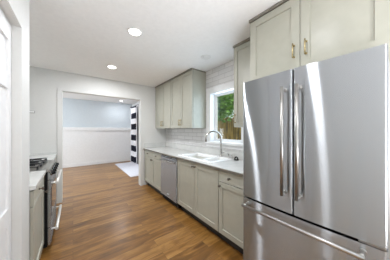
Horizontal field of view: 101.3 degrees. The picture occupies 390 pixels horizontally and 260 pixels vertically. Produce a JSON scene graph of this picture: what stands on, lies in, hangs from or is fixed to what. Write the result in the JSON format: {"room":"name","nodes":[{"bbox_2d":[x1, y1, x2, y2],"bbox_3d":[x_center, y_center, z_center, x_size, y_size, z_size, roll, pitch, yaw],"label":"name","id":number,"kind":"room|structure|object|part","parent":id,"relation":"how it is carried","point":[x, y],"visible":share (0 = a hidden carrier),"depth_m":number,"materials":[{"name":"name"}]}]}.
{"room":"kitchen","nodes":[
{"label":"kitchen","id":0,"kind":"room"},
{"bbox_2d":[0,0,28,259],"bbox_3d":[-0.297,0.129,-0.682,0.760,2.450,4.275,0,0,-37],"label":"wall","id":1,"kind":"structure","parent":0,"point":[16,12],"depth_m":1.05,"materials":[{"name":"paint"}]},
{"bbox_2d":[0,8,10,259],"bbox_3d":[-0.921,0.336,0.717,0.105,2.012,0.809,0,0,-37],"label":"door","id":2,"kind":"structure","parent":1,"relation":"in","point":[5,27],"depth_m":0.96,"materials":[{"name":"white paint"}]},
{"bbox_3d":[-0.951,-0.451,0.694,0.016,0.210,0.699,0,0,-37],"label":"panel","id":3,"kind":"part","parent":2,"relation":"part of","materials":[{"name":"white paint"}]},
{"bbox_3d":[-0.951,0.115,0.694,0.016,0.738,0.699,0,0,-37],"label":"panel","id":4,"kind":"part","parent":2,"relation":"part of","materials":[{"name":"white paint"}]},
{"bbox_3d":[-0.951,0.869,0.694,0.016,0.570,0.699,0,0,-37],"label":"panel","id":5,"kind":"part","parent":2,"relation":"part of","materials":[{"name":"white paint"}]},
{"bbox_2d":[29,66,165,203],"bbox_3d":[-2.560,0.104,3.028,4.600,2.500,0.140,0,0,-37],"label":"wall","id":6,"kind":"structure","parent":0,"point":[44,83],"depth_m":2.94,"materials":[{"name":"paint"}]},
{"bbox_2d":[57,88,143,203],"bbox_3d":[-1.943,0.289,3.490,1.607,2.130,0.153,0,0,-37],"label":"trim","id":7,"kind":"structure","parent":6,"relation":"attached to","point":[60,91],"depth_m":3.07,"materials":[{"name":"paint"}]},
{"bbox_2d":[63,98,131,127],"bbox_3d":[-4.664,-0.606,5.787,4.600,1.080,0.100,0,0,-37],"label":"wall","id":8,"kind":"structure","parent":0,"point":[76,112],"depth_m":6.29,"materials":[{"name":"blue paint"}]},
{"bbox_2d":[63,158,129,167],"bbox_3d":[-4.621,1.294,5.731,4.600,0.120,0.018,0,0,-37],"label":"baseboard","id":9,"kind":"structure","parent":8,"relation":"attached to","point":[124,159],"depth_m":6.25,"materials":[{"name":"white paint"}]},
{"bbox_2d":[63,131,130,164],"bbox_3d":[-4.660,0.654,5.782,4.600,1.400,0.112,0,0,-37],"label":"wainscoting","id":10,"kind":"structure","parent":8,"relation":"attached to","point":[78,146],"depth_m":6.26,"materials":[{"name":"white paint"}]},
{"bbox_2d":[63,127,130,130],"bbox_3d":[-4.619,-0.036,5.727,4.600,0.130,0.050,0,0,-37],"label":"trim","id":11,"kind":"structure","parent":8,"relation":"attached to","point":[64,128],"depth_m":6.22,"materials":[{"name":"white paint"}]},
{"bbox_2d":[63,92,138,103],"bbox_3d":[-3.648,-1.196,4.455,4.800,0.100,3.450,0,0,-37],"label":"ceiling","id":12,"kind":"structure","parent":0,"point":[65,95],"depth_m":5.82,"materials":[{"name":"paint"}]},
{"bbox_2d":[132,102,138,163],"bbox_3d":[-1.750,0.104,5.840,0.100,2.500,3.350,0,0,-37],"label":"wall","id":13,"kind":"structure","parent":0,"point":[136,103],"depth_m":6.55,"materials":[{"name":"white paint"}]},
{"bbox_3d":[-1.942,-0.971,5.892,0.142,0.056,2.606,0,0,-37],"label":"curtain rod","id":14,"kind":"object","parent":13,"relation":"attached to","visible":0},
{"bbox_2d":[130,106,136,163],"bbox_3d":[-2.517,0.194,6.572,0.108,2.280,0.664,0,0,-37],"label":"curtain","id":15,"kind":"object","parent":14,"relation":"hanging from","point":[133,146],"visible":1,"depth_m":6.52,"materials":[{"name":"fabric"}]},
{"bbox_2d":[40,161,242,259],"bbox_3d":[-1.639,1.404,1.819,4.800,0.100,10.080,0,0,-37],"label":"floor","id":16,"kind":"structure","parent":0,"point":[106,214],"depth_m":2.27,"materials":[{"name":"brown wood"}]},
{"bbox_2d":[29,177,47,259],"bbox_3d":[-1.714,0.915,1.312,0.702,0.878,0.603,0,0,-37],"label":"base cabinet","id":17,"kind":"object","parent":16,"relation":"on","point":[36,197],"visible":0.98,"depth_m":1.44,"materials":[{"name":"grey paint"}]},
{"bbox_3d":[-1.471,0.549,1.500,0.020,0.122,0.589,0,0,-37],"label":"drawer","id":18,"kind":"part","parent":17,"relation":"part of","materials":[{"name":"grey paint"}]},
{"bbox_3d":[-1.471,0.924,1.500,0.020,0.610,0.589,0,0,-37],"label":"door","id":19,"kind":"part","parent":17,"relation":"part of","materials":[{"name":"grey paint"}]},
{"bbox_2d":[29,170,45,190],"bbox_3d":[-1.725,0.457,1.304,0.692,0.034,0.609,0,0,-37],"label":"countertop","id":20,"kind":"structure","parent":17,"relation":"on","point":[35,177],"depth_m":1.45,"materials":[{"name":"stone"}]},
{"bbox_2d":[29,158,61,247],"bbox_3d":[-2.097,0.875,1.891,0.778,0.959,0.766,0,0,-37],"label":"range","id":21,"kind":"object","parent":16,"relation":"on","point":[50,180],"visible":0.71,"depth_m":1.84,"materials":[{"name":"silver metal"}]},
{"bbox_2d":[29,159,55,171],"bbox_3d":[-2.126,0.453,1.868,0.704,0.030,0.766,0,0,-37],"label":"cooktop","id":22,"kind":"object","parent":21,"relation":"in","point":[48,165],"depth_m":1.92,"materials":[{"name":"metal"}]},
{"bbox_3d":[-1.851,1.185,2.078,0.027,0.187,0.762,0,0,-37],"label":"storage drawer","id":23,"kind":"part","parent":21,"relation":"part of","materials":[{"name":"silver metal"}]},
{"bbox_3d":[-1.851,0.822,2.078,0.027,0.525,0.762,0,0,-37],"label":"oven door","id":24,"kind":"part","parent":21,"relation":"part of","materials":[{"name":"silver metal"}]},
{"bbox_3d":[-1.844,0.511,2.083,0.035,0.085,0.766,0,0,-37],"label":"control panel","id":25,"kind":"part","parent":21,"relation":"part of","materials":[{"name":"silver metal"}]},
{"bbox_3d":[-1.819,1.129,2.102,0.080,0.032,0.706,0,0,-37],"label":"handle","id":26,"kind":"part","parent":21,"relation":"part of","materials":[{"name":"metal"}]},
{"bbox_3d":[-1.819,0.604,2.102,0.080,0.032,0.706,0,0,-37],"label":"handle","id":27,"kind":"part","parent":21,"relation":"part of","materials":[{"name":"metal"}]},
{"bbox_2d":[115,162,138,176],"bbox_3d":[-2.216,1.348,5.686,0.750,0.012,2.210,0,0,-37],"label":"area rug","id":28,"kind":"object","parent":16,"relation":"on","point":[131,169],"visible":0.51,"depth_m":5.58,"materials":[{"name":"white fabric"}]},
{"bbox_2d":[145,150,162,195],"bbox_3d":[-0.734,0.915,3.721,0.624,0.878,0.930,0,0,-37],"label":"base cabinet","id":29,"kind":"object","parent":16,"relation":"on","point":[152,162],"visible":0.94,"depth_m":3.51,"materials":[{"name":"grey paint"}]},
{"bbox_3d":[-1.087,0.549,3.743,0.020,0.122,0.458,0,0,-37],"label":"drawer","id":30,"kind":"part","parent":29,"relation":"part of","materials":[{"name":"grey paint"}]},
{"bbox_3d":[-1.087,0.924,3.743,0.020,0.610,0.458,0,0,-37],"label":"door","id":31,"kind":"part","parent":29,"relation":"part of","materials":[{"name":"grey paint"}]},
{"bbox_3d":[-0.806,0.924,3.375,0.020,0.610,0.458,0,0,-37],"label":"door","id":32,"kind":"part","parent":29,"relation":"part of","materials":[{"name":"grey paint"}]},
{"bbox_3d":[-0.806,0.549,3.375,0.020,0.122,0.458,0,0,-37],"label":"drawer","id":33,"kind":"part","parent":29,"relation":"part of","materials":[{"name":"grey paint"}]},
{"bbox_2d":[159,155,180,208],"bbox_3d":[-0.285,0.915,3.090,0.636,0.867,0.604,0,0,-37],"label":"dishwasher","id":34,"kind":"object","parent":16,"relation":"on","point":[168,164],"visible":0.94,"depth_m":2.88,"materials":[{"name":"silver metal"}]},
{"bbox_3d":[-0.487,0.874,2.936,0.025,0.724,0.598,0,0,-37],"label":"door","id":35,"kind":"part","parent":34,"relation":"part of","materials":[{"name":"silver metal"}]},
{"bbox_2d":[177,156,222,239],"bbox_3d":[0.212,0.915,2.481,0.624,0.878,0.954,0,0,-37],"label":"base cabinet","id":36,"kind":"object","parent":16,"relation":"on","point":[197,185],"visible":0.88,"depth_m":2.24,"materials":[{"name":"grey paint"}]},
{"bbox_3d":[-0.145,0.858,2.507,0.020,0.743,0.470,0,0,-37],"label":"door","id":37,"kind":"part","parent":36,"relation":"part of","materials":[{"name":"grey paint"}]},
{"bbox_2d":[143,142,242,176],"bbox_3d":[-0.127,0.402,2.942,0.629,0.145,2.943,0,0,-37],"label":"countertop","id":38,"kind":"structure","parent":36,"relation":"on","point":[173,150],"depth_m":2.75,"materials":[{"name":"stone"}]},
{"bbox_2d":[178,152,233,162],"bbox_3d":[0.151,0.519,2.593,0.515,0.190,0.840,0,0,-37],"label":"sink","id":39,"kind":"object","parent":38,"relation":"in","point":[210,158],"visible":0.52,"depth_m":2.50,"materials":[{"name":"white ceramic"}]},
{"bbox_2d":[205,130,224,156],"bbox_3d":[0.318,0.215,2.557,0.323,0.416,0.115,0,0,2],"label":"faucet","id":40,"kind":"object","parent":38,"relation":"on","point":[209,132],"visible":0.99,"depth_m":2.56,"materials":[{"name":"silver metal"}]},
{"bbox_3d":[0.296,0.170,2.552,0.283,0.326,0.028,0,0,-14],"label":"spout","id":41,"kind":"part","parent":40,"relation":"part of","materials":[{"name":"silver metal"}]},
{"bbox_3d":[0.143,0.858,2.129,0.020,0.743,0.470,0,0,-37],"label":"door","id":42,"kind":"part","parent":36,"relation":"part of","materials":[{"name":"grey paint"}]},
{"bbox_2d":[218,170,244,253],"bbox_3d":[0.630,0.915,1.933,0.624,0.878,0.419,0,0,-37],"label":"base cabinet","id":43,"kind":"object","parent":16,"relation":"on","point":[230,185],"visible":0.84,"depth_m":1.78,"materials":[{"name":"grey paint"}]},
{"bbox_3d":[0.415,0.549,1.773,0.020,0.122,0.405,0,0,-37],"label":"drawer","id":44,"kind":"part","parent":43,"relation":"part of","materials":[{"name":"grey paint"}]},
{"bbox_2d":[241,44,389,259],"bbox_3d":[0.957,0.462,1.312,0.866,1.785,0.826,0,0,-37],"label":"refrigerator","id":45,"kind":"object","parent":16,"relation":"on","point":[316,136],"visible":1,"depth_m":0.97,"materials":[{"name":"grey metal"}]},
{"bbox_3d":[0.567,0.079,1.276,0.070,0.994,0.410,0,0,-37],"label":"door","id":46,"kind":"part","parent":45,"relation":"part of","materials":[{"name":"silver metal"}]},
{"bbox_3d":[0.612,0.076,1.109,0.068,0.745,0.028,0,0,-37],"label":"handle","id":47,"kind":"part","parent":45,"relation":"part of","materials":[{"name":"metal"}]},
{"bbox_3d":[0.668,0.076,1.036,0.068,0.745,0.028,0,0,-37],"label":"handle","id":48,"kind":"part","parent":45,"relation":"part of","materials":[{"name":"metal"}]},
{"bbox_3d":[0.638,0.632,1.083,0.080,0.030,0.716,0,0,-37],"label":"handle","id":49,"kind":"part","parent":45,"relation":"part of","materials":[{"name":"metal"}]},
{"bbox_3d":[0.693,0.923,1.111,0.070,0.662,0.826,0,0,-37],"label":"freezer drawer","id":50,"kind":"part","parent":45,"relation":"part of","materials":[{"name":"silver metal"}]},
{"bbox_3d":[0.820,0.079,0.946,0.070,0.994,0.410,0,0,-37],"label":"door","id":51,"kind":"part","parent":45,"relation":"part of","materials":[{"name":"silver metal"}]},
{"bbox_3d":[-2.588,0.915,2.459,0.702,0.878,0.718,0,0,-37],"label":"base cabinet","id":52,"kind":"object","parent":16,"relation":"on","visible":0},
{"bbox_2d":[29,152,56,160],"bbox_3d":[-2.600,0.440,2.451,0.692,0.069,0.725,0,0,-37],"label":"countertop","id":53,"kind":"structure","parent":52,"relation":"on","point":[51,155],"depth_m":2.73,"materials":[{"name":"stone"}]},
{"bbox_2d":[29,0,280,86],"bbox_3d":[-0.036,-1.146,0.872,3.400,0.100,6.630,0,0,-37],"label":"ceiling","id":54,"kind":"structure","parent":0,"point":[82,37],"depth_m":1.82,"materials":[{"name":"paint"}]},
{"bbox_2d":[107,65,116,68],"bbox_3d":[-1.444,-1.092,2.785,0.170,0.008,0.170,0,0,-37],"label":"recessed light","id":55,"kind":"object","parent":54,"relation":"in","point":[108,66],"visible":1,"depth_m":2.79,"materials":[{"name":"white plastic"}]},
{"bbox_2d":[127,27,142,36],"bbox_3d":[-0.672,-1.092,1.789,0.170,0.008,0.170,0,0,-37],"label":"recessed light","id":56,"kind":"object","parent":54,"relation":"in","point":[133,31],"visible":1,"depth_m":1.77,"materials":[{"name":"white plastic"}]},
{"bbox_2d":[201,55,210,59],"bbox_3d":[0.165,-1.092,2.402,0.156,0.008,0.156,0,0,-37],"label":"recessed light","id":57,"kind":"object","parent":54,"relation":"in","point":[205,57],"visible":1,"depth_m":2.40,"materials":[{"name":"white plastic"}]},
{"bbox_3d":[1.233,0.129,1.814,0.160,2.450,6.390,0,0,-37],"label":"wall","id":58,"kind":"structure","parent":0,"visible":0},
{"bbox_2d":[155,79,176,128],"bbox_3d":[-0.656,-0.565,3.851,0.352,1.058,0.800,0,0,-37],"label":"upper cabinet","id":59,"kind":"object","parent":58,"relation":"attached to","point":[162,91],"visible":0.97,"depth_m":3.72,"materials":[{"name":"grey paint"}]},
{"bbox_3d":[-0.882,-0.552,3.928,0.020,1.026,0.392,0,0,-37],"label":"door","id":60,"kind":"part","parent":59,"relation":"part of","materials":[{"name":"grey paint"}]},
{"bbox_3d":[-0.642,-0.552,3.612,0.020,1.026,0.392,0,0,-37],"label":"door","id":61,"kind":"part","parent":59,"relation":"part of","materials":[{"name":"grey paint"}]},
{"bbox_2d":[170,68,205,127],"bbox_3d":[-0.174,-0.565,3.218,0.352,1.058,0.788,0,0,-37],"label":"upper cabinet","id":62,"kind":"object","parent":58,"relation":"attached to","point":[188,88],"visible":1,"depth_m":2.98,"materials":[{"name":"grey paint"}]},
{"bbox_3d":[-0.398,-0.552,3.293,0.020,1.026,0.386,0,0,-37],"label":"door","id":63,"kind":"part","parent":62,"relation":"part of","materials":[{"name":"grey paint"}]},
{"bbox_3d":[-0.161,-0.552,2.982,0.020,1.026,0.386,0,0,-37],"label":"door","id":64,"kind":"part","parent":62,"relation":"part of","materials":[{"name":"grey paint"}]},
{"bbox_2d":[166,60,242,151],"bbox_3d":[0.126,-0.386,3.126,0.009,1.420,2.960,0,0,-37],"label":"wall tile","id":65,"kind":"structure","parent":58,"relation":"attached to","point":[222,74],"depth_m":3.05,"materials":[{"name":"white tile"}]},
{"bbox_2d":[205,81,242,149],"bbox_3d":[0.532,-0.231,2.679,0.205,1.060,0.905,0,0,-37],"label":"window","id":66,"kind":"structure","parent":58,"relation":"in","point":[212,93],"depth_m":2.90,"materials":[{"name":"white paint"}]},
{"bbox_3d":[0.532,0.251,2.679,0.205,0.097,0.905,0,0,-37],"label":"sill","id":67,"kind":"part","parent":66,"relation":"part of","materials":[{"name":"white paint"}]},
{"bbox_3d":[0.578,-0.225,2.714,0.040,0.853,0.665,0,0,-37],"label":"frame","id":68,"kind":"part","parent":66,"relation":"part of","materials":[{"name":"white paint"}]},
{"bbox_2d":[233,37,249,126],"bbox_3d":[0.740,-0.565,2.020,0.352,1.058,0.405,0,0,-37],"label":"upper cabinet","id":69,"kind":"object","parent":58,"relation":"attached to","point":[242,49],"visible":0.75,"depth_m":2.02,"materials":[{"name":"grey paint"}]},
{"bbox_2d":[249,0,389,80],"bbox_3d":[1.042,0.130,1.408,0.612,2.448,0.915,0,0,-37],"label":"upper cabinet","id":70,"kind":"object","parent":58,"relation":"attached to","point":[290,34],"visible":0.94,"depth_m":1.19,"materials":[{"name":"grey paint"}]},
{"bbox_3d":[0.693,-0.764,1.433,0.020,0.601,0.441,0,0,-37],"label":"door","id":71,"kind":"part","parent":70,"relation":"part of","materials":[{"name":"grey paint"}]},
{"bbox_3d":[0.833,-0.628,1.207,0.036,0.115,0.018,0,0,-37],"label":"pull handle","id":72,"kind":"part","parent":70,"relation":"part of","materials":[{"name":"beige metal"}]},
{"bbox_3d":[0.966,-0.764,1.076,0.020,0.601,0.450,0,0,-37],"label":"door","id":73,"kind":"part","parent":70,"relation":"part of","materials":[{"name":"grey paint"}]},
{"label":"outside","id":74,"kind":"structure","parent":0,"visible":0},
{"bbox_3d":[4.225,1.614,9.509,13.750,0.120,22.000,0,0,-37],"label":"ground","id":75,"kind":"structure","parent":74,"visible":0},
{"bbox_2d":[217,93,233,138],"bbox_3d":[0.718,-0.325,6.249,2.012,3.864,2.233,0,0,-37],"label":"leafy tree","id":76,"kind":"object","parent":75,"relation":"on","point":[227,101],"visible":0.25,"depth_m":5.61,"materials":[{"name":"green plant"}]},
{"bbox_2d":[217,117,240,139],"bbox_3d":[0.999,0.529,7.400,0.178,2.150,8.558,0,0,-37],"label":"wooden fence","id":77,"kind":"object","parent":75,"relation":"on","point":[227,131],"visible":0.04,"depth_m":6.74,"materials":[{"name":"brown wood"}]}
]}

